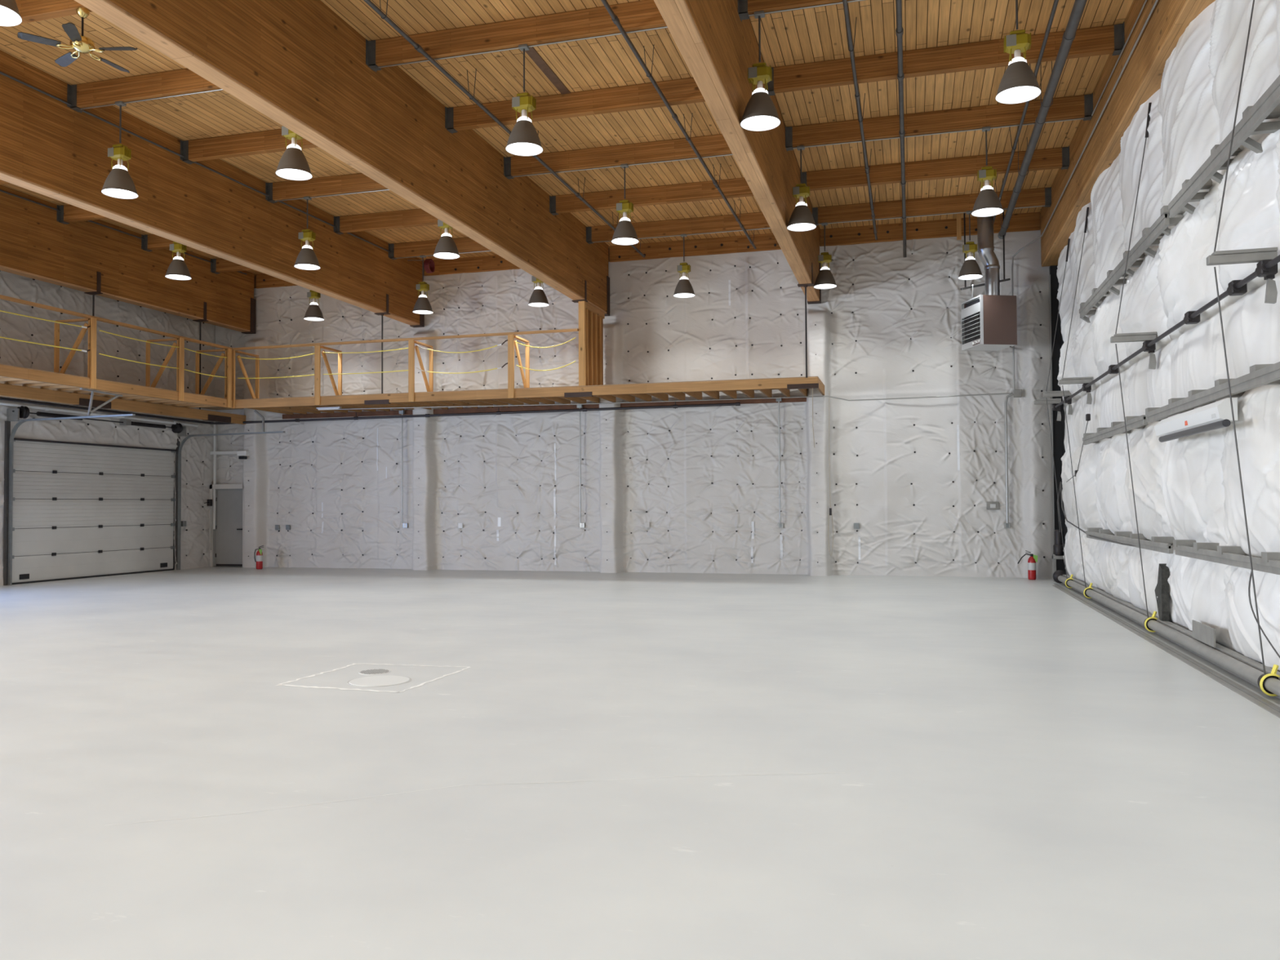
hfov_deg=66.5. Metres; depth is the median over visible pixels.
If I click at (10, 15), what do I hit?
pendant lamp
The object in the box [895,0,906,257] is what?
pipe
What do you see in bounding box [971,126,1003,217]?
pendant lamp
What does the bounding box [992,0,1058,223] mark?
pipe
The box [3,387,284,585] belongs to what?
door
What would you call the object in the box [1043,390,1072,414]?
steel outrigger
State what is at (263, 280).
trim
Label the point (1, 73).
conduit
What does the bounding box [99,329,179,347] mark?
rope
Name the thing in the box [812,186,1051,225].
purlin
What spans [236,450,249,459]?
emergency light
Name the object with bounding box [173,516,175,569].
wall
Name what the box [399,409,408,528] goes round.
conduit
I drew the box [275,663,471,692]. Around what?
floor marking
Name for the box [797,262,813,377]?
rod
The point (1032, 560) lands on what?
fire extinguisher
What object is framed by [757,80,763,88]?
socket
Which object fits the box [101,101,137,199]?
pendant lamp
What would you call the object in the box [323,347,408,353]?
rope
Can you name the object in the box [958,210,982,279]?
pendant lamp
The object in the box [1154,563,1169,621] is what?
insulation tear
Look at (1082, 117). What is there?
conduit
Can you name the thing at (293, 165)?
pendant lamp
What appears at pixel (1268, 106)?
upper girt
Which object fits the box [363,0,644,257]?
pipe
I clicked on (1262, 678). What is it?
hook
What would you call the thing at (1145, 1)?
conduit
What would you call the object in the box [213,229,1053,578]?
wall
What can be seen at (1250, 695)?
seal
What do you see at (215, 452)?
channel
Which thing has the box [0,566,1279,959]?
floor
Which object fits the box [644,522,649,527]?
outlet plate
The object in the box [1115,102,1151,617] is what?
cable
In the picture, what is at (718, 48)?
beam
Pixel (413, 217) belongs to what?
purlin
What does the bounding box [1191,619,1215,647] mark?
plate
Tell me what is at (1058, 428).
end post
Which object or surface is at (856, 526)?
outlet plate
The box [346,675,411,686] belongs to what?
manhole cover
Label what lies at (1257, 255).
steel outrigger
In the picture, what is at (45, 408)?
pipe
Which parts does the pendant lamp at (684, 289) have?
lamp shade, rod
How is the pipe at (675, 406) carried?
attached to the mezzanine
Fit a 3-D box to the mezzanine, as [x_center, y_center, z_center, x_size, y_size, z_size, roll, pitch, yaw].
[-5.113,-1.891,18.703,16.190,0.465,11.210,-1,-1,16]
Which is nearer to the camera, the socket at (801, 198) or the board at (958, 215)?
the socket at (801, 198)
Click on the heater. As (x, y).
(988, 322)
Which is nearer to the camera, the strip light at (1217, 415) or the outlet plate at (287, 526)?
the strip light at (1217, 415)
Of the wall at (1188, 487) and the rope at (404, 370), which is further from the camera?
the rope at (404, 370)
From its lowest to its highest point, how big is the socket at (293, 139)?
0.100 m
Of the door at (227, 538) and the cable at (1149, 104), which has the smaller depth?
the cable at (1149, 104)
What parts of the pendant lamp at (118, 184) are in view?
lamp shade, rod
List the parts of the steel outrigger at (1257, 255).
arm, tail plate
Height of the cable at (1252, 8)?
6.322 m
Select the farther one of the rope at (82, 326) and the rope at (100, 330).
the rope at (100, 330)
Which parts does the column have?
post, plate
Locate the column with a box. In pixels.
[578,301,604,386]
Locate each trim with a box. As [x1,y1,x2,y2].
[256,273,297,288]
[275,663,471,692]
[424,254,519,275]
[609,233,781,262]
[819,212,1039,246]
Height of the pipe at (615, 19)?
0.440 m
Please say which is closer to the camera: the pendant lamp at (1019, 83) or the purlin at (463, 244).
the pendant lamp at (1019, 83)
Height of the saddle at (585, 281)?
0.460 m
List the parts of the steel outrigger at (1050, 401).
arm, tail plate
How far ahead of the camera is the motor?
19.74 m
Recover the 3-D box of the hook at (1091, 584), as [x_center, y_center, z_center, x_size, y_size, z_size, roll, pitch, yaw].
[7.385,1.817,16.060,0.184,0.252,0.125,-1,-1,16]
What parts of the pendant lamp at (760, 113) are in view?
rod, lamp shade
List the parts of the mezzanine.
splice plate, splice plate, splice plate, splice plate, splice plate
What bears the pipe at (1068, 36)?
hanging from the ceiling
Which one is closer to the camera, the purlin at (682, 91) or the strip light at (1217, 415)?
the strip light at (1217, 415)
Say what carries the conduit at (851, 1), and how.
attached to the purlin at (644, 14)
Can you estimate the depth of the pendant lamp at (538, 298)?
22.03 m
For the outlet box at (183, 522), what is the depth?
25.04 m
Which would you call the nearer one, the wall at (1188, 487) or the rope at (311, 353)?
the wall at (1188, 487)
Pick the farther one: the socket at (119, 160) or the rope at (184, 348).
the rope at (184, 348)
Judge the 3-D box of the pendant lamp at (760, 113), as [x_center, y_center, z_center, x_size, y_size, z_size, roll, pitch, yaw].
[1.431,-4.917,11.658,0.476,1.334,0.476,-1,-1,16]
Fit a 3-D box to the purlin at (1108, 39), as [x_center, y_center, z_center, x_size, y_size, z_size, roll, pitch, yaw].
[4.044,-5.714,13.328,4.640,0.348,0.260,-1,-1,16]
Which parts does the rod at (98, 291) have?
rod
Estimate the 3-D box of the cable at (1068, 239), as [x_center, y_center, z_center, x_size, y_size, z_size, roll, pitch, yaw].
[7.799,-1.326,18.150,0.456,6.322,0.030,-1,-1,16]
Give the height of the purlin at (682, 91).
0.348 m
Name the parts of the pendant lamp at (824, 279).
rod, lamp shade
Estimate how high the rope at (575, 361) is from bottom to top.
0.193 m
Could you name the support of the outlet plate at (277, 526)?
attached to the wall at (918, 477)
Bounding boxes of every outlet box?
[181,520,186,526]
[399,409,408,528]
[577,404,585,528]
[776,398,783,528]
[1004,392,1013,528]
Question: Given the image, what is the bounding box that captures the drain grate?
[358,669,391,675]
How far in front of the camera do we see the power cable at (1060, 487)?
18.61 m
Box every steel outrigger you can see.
[1033,398,1061,421]
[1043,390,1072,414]
[1058,377,1092,404]
[1110,332,1156,368]
[1206,247,1277,303]
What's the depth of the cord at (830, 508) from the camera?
21.59 m
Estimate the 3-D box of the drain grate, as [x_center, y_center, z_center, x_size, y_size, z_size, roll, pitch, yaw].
[-2.556,1.848,9.407,0.300,0.006,0.298,-1,-1,16]
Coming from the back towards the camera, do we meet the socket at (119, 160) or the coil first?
the coil
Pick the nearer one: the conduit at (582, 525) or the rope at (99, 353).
the rope at (99, 353)
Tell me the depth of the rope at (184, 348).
22.97 m
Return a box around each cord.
[812,387,814,447]
[827,396,833,555]
[1248,570,1279,657]
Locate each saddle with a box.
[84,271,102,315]
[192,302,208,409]
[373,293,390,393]
[571,280,587,302]
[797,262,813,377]
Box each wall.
[0,270,217,586]
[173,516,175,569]
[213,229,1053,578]
[1056,0,1279,671]
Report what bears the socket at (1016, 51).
attached to the pendant lamp at (1019, 83)
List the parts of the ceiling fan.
blade, blade, blade, blade, blade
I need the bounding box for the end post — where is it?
[1048,265,1067,573]
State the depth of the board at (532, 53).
13.92 m
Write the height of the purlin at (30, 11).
0.348 m
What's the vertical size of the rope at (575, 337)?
0.203 m
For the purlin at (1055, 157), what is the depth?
17.63 m
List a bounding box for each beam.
[0,49,424,327]
[0,184,255,333]
[74,0,609,315]
[653,0,821,304]
[1040,0,1215,266]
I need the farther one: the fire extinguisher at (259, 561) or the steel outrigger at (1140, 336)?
the fire extinguisher at (259, 561)
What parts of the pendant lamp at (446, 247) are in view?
lamp shade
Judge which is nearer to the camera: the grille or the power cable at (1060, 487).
the power cable at (1060, 487)
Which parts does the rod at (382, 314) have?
rod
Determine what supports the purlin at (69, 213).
attached to the ceiling
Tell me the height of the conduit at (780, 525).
2.960 m
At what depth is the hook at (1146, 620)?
11.83 m
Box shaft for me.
[1052,254,1279,410]
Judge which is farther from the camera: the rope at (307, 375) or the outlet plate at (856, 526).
the rope at (307, 375)
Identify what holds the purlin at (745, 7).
attached to the ceiling
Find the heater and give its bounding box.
[960,209,1017,351]
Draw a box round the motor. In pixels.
[1051,529,1066,583]
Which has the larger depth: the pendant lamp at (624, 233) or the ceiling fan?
the pendant lamp at (624, 233)
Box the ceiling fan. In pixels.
[17,7,137,72]
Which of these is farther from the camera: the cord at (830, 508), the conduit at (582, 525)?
the conduit at (582, 525)
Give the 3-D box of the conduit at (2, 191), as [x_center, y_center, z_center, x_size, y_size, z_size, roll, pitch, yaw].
[-12.174,-5.540,18.982,0.036,0.076,13.800,-1,-1,16]
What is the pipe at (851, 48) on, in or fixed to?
hanging from the ceiling
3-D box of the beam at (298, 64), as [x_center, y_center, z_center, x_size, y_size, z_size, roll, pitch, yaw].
[-4.902,-5.108,8.854,0.290,1.690,30.200,-1,-1,16]
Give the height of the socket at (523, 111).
0.100 m
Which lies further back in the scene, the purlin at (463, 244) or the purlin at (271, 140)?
the purlin at (463, 244)
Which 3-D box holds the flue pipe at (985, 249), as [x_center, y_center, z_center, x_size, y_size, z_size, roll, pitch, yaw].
[7.168,-4.724,20.078,0.477,2.020,0.327,0,-2,-27]
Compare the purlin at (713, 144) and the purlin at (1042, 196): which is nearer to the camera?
the purlin at (713, 144)
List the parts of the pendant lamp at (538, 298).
lamp shade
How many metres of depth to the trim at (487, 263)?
24.38 m
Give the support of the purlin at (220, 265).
attached to the ceiling
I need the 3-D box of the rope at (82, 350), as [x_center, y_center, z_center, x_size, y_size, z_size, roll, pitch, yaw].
[-11.620,-2.656,17.895,0.040,0.132,3.986,-1,-1,16]
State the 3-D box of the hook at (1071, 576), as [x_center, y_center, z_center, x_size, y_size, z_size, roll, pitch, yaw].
[7.920,1.862,17.986,0.184,0.252,0.125,-1,-1,16]
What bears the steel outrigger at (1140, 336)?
attached to the shaft
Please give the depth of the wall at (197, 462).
23.05 m
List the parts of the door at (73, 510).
bearing plate, pull plate, panel, panel, panel, panel, panel, pull plate, bearing plate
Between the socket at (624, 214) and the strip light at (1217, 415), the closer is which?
the strip light at (1217, 415)
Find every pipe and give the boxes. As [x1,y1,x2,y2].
[0,396,740,424]
[0,401,198,426]
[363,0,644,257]
[600,0,755,248]
[842,0,878,239]
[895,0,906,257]
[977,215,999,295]
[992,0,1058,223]
[997,0,1087,239]
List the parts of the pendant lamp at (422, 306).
lamp shade, rod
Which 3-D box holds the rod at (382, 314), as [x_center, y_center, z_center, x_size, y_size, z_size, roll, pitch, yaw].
[-6.060,-3.177,22.958,0.320,2.370,0.180,-1,-1,16]
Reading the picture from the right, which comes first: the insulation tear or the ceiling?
the insulation tear
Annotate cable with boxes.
[1046,238,1070,578]
[1057,481,1135,546]
[1062,207,1088,587]
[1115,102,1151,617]
[1213,0,1265,675]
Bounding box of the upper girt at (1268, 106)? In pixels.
[1079,75,1279,323]
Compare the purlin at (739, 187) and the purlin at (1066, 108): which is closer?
the purlin at (1066, 108)
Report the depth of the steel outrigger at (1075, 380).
16.17 m
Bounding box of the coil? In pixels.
[407,258,435,273]
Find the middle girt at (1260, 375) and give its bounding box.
[1082,361,1279,444]
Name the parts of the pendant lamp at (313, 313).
lamp shade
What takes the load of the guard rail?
attached to the mezzanine
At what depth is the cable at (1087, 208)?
16.23 m
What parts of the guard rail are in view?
brace arm, backing post, post, rail, brace arm, backing post, post, brace arm, backing post, post, post, brace arm, post, brace arm, rail, post, brace arm, post, brace arm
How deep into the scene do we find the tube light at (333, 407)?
23.60 m
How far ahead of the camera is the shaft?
9.90 m
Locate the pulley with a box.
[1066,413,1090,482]
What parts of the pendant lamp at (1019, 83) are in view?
rod, lamp shade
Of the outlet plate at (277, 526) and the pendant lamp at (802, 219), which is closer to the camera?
the pendant lamp at (802, 219)
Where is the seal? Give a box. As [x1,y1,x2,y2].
[1053,583,1279,718]
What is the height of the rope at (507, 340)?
0.263 m
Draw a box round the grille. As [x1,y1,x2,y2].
[965,298,979,318]
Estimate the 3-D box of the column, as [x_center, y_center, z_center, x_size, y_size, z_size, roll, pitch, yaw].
[-1.077,-3.006,22.244,0.140,1.900,1.560,-1,-1,16]
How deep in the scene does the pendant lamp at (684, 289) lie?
21.14 m
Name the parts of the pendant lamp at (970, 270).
rod, lamp shade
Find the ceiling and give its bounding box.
[0,0,1133,276]
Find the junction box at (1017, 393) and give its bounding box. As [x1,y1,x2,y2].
[1013,389,1022,397]
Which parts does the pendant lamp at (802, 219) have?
rod, lamp shade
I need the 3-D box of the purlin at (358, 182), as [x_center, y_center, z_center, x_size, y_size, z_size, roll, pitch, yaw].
[-4.876,-5.546,18.148,4.650,0.348,0.260,-1,-1,16]
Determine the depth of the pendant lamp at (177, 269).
19.21 m
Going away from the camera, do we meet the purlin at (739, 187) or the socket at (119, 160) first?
the socket at (119, 160)
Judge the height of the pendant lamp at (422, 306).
1.334 m
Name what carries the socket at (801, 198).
attached to the pendant lamp at (802, 219)
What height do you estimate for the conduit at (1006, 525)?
2.892 m
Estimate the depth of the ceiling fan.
11.46 m
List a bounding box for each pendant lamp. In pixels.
[0,0,22,26]
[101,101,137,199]
[164,241,191,279]
[275,126,312,180]
[293,196,320,270]
[303,289,324,320]
[412,255,433,314]
[433,219,459,259]
[505,44,542,155]
[528,275,549,306]
[611,164,639,244]
[673,234,694,297]
[740,10,780,131]
[786,145,816,231]
[813,222,836,288]
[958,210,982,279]
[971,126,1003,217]
[995,0,1040,103]
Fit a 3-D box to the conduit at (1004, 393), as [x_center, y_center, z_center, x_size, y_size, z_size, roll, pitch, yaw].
[0.043,-1.762,22.503,16.142,0.121,0.345,-1,-1,12]
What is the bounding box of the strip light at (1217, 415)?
[1154,397,1237,442]
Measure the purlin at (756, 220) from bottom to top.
0.348 m
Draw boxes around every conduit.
[0,71,391,253]
[0,189,247,275]
[80,0,864,109]
[275,117,1084,201]
[320,392,1012,410]
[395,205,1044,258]
[1011,0,1159,392]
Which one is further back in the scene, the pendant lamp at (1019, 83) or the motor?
the motor
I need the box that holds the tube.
[1057,574,1279,699]
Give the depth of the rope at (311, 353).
23.57 m
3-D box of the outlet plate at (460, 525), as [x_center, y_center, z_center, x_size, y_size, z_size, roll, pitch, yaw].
[-4.471,1.136,24.340,0.120,0.130,0.060,-1,-1,16]
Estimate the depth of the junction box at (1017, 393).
20.71 m
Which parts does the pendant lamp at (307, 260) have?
rod, lamp shade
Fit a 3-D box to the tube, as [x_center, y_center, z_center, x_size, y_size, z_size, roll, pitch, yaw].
[6.059,1.756,11.148,0.188,0.185,16.800,-1,-1,16]
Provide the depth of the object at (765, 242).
22.85 m
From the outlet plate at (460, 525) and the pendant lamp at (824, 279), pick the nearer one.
the pendant lamp at (824, 279)
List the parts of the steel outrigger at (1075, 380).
arm, tail plate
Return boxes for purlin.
[0,0,92,27]
[0,179,10,184]
[56,204,109,224]
[66,67,222,112]
[141,234,187,251]
[180,128,317,164]
[210,257,253,274]
[265,173,388,203]
[333,208,438,234]
[365,0,666,71]
[388,236,489,259]
[444,77,705,133]
[503,133,732,179]
[549,177,753,215]
[586,212,769,244]
[737,0,865,21]
[765,22,1124,95]
[785,93,1093,151]
[800,146,1069,191]
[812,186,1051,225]
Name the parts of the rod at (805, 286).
rod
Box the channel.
[209,424,237,528]
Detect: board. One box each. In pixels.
[524,46,570,94]
[956,213,961,239]
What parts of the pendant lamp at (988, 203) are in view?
rod, lamp shade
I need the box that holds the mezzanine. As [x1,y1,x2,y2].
[0,364,824,424]
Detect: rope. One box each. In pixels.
[0,310,90,328]
[0,336,90,352]
[98,353,178,368]
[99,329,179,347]
[184,347,226,358]
[184,368,226,377]
[237,353,314,359]
[237,374,314,378]
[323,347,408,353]
[323,369,408,374]
[416,339,507,352]
[416,362,507,373]
[515,337,575,347]
[515,360,575,370]
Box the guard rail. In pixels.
[0,294,578,408]
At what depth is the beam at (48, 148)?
16.44 m
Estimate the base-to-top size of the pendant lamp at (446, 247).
1.334 m
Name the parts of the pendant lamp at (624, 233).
rod, lamp shade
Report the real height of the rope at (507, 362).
0.213 m
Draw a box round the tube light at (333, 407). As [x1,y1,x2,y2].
[316,406,341,409]
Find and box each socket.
[117,158,122,164]
[291,137,295,143]
[521,109,526,116]
[622,212,626,217]
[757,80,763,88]
[799,196,803,202]
[984,179,989,186]
[1013,48,1020,57]
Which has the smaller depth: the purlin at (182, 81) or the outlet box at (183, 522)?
the purlin at (182, 81)
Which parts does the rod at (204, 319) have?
rod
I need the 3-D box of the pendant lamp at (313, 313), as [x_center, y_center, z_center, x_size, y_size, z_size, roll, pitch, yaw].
[-7.908,-4.565,23.691,0.476,1.334,0.476,-1,-1,16]
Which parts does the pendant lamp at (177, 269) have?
lamp shade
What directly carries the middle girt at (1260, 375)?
attached to the wall at (1188, 487)
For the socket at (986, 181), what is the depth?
15.24 m
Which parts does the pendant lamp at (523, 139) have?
rod, lamp shade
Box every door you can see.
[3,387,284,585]
[208,484,244,567]
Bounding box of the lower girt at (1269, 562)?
[1085,527,1279,574]
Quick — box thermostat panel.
[986,502,999,509]
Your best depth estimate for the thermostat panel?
20.92 m
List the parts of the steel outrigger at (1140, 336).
arm, tail plate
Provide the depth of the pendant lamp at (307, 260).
18.44 m
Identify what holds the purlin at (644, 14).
attached to the ceiling
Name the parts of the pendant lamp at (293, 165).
lamp shade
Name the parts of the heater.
hanger rod, frame, panel, panel, hanger rod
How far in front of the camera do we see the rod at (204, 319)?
24.13 m
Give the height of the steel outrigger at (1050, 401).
0.448 m
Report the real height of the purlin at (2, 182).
0.348 m
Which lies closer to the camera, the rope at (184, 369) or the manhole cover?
the manhole cover
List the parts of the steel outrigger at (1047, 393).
arm, tail plate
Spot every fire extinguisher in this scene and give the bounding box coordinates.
[253,545,263,568]
[1017,550,1037,579]
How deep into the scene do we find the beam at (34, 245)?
21.37 m
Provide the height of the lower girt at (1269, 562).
0.165 m
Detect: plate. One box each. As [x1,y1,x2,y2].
[275,524,279,529]
[285,524,290,529]
[457,523,463,528]
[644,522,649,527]
[853,523,859,528]
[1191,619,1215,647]
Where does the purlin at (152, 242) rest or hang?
attached to the ceiling
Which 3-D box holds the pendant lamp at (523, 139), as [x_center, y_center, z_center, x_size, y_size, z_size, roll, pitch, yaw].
[-1.479,-4.881,12.465,0.476,1.334,0.476,-1,-1,16]
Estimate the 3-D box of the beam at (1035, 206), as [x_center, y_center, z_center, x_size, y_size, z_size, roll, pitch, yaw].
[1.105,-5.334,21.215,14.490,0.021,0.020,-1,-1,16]
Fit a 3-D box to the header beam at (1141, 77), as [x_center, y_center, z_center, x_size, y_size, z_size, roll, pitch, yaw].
[4.677,-5.471,6.175,0.400,1.200,30.150,-1,-1,16]
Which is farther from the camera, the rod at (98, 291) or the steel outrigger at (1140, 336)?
the rod at (98, 291)

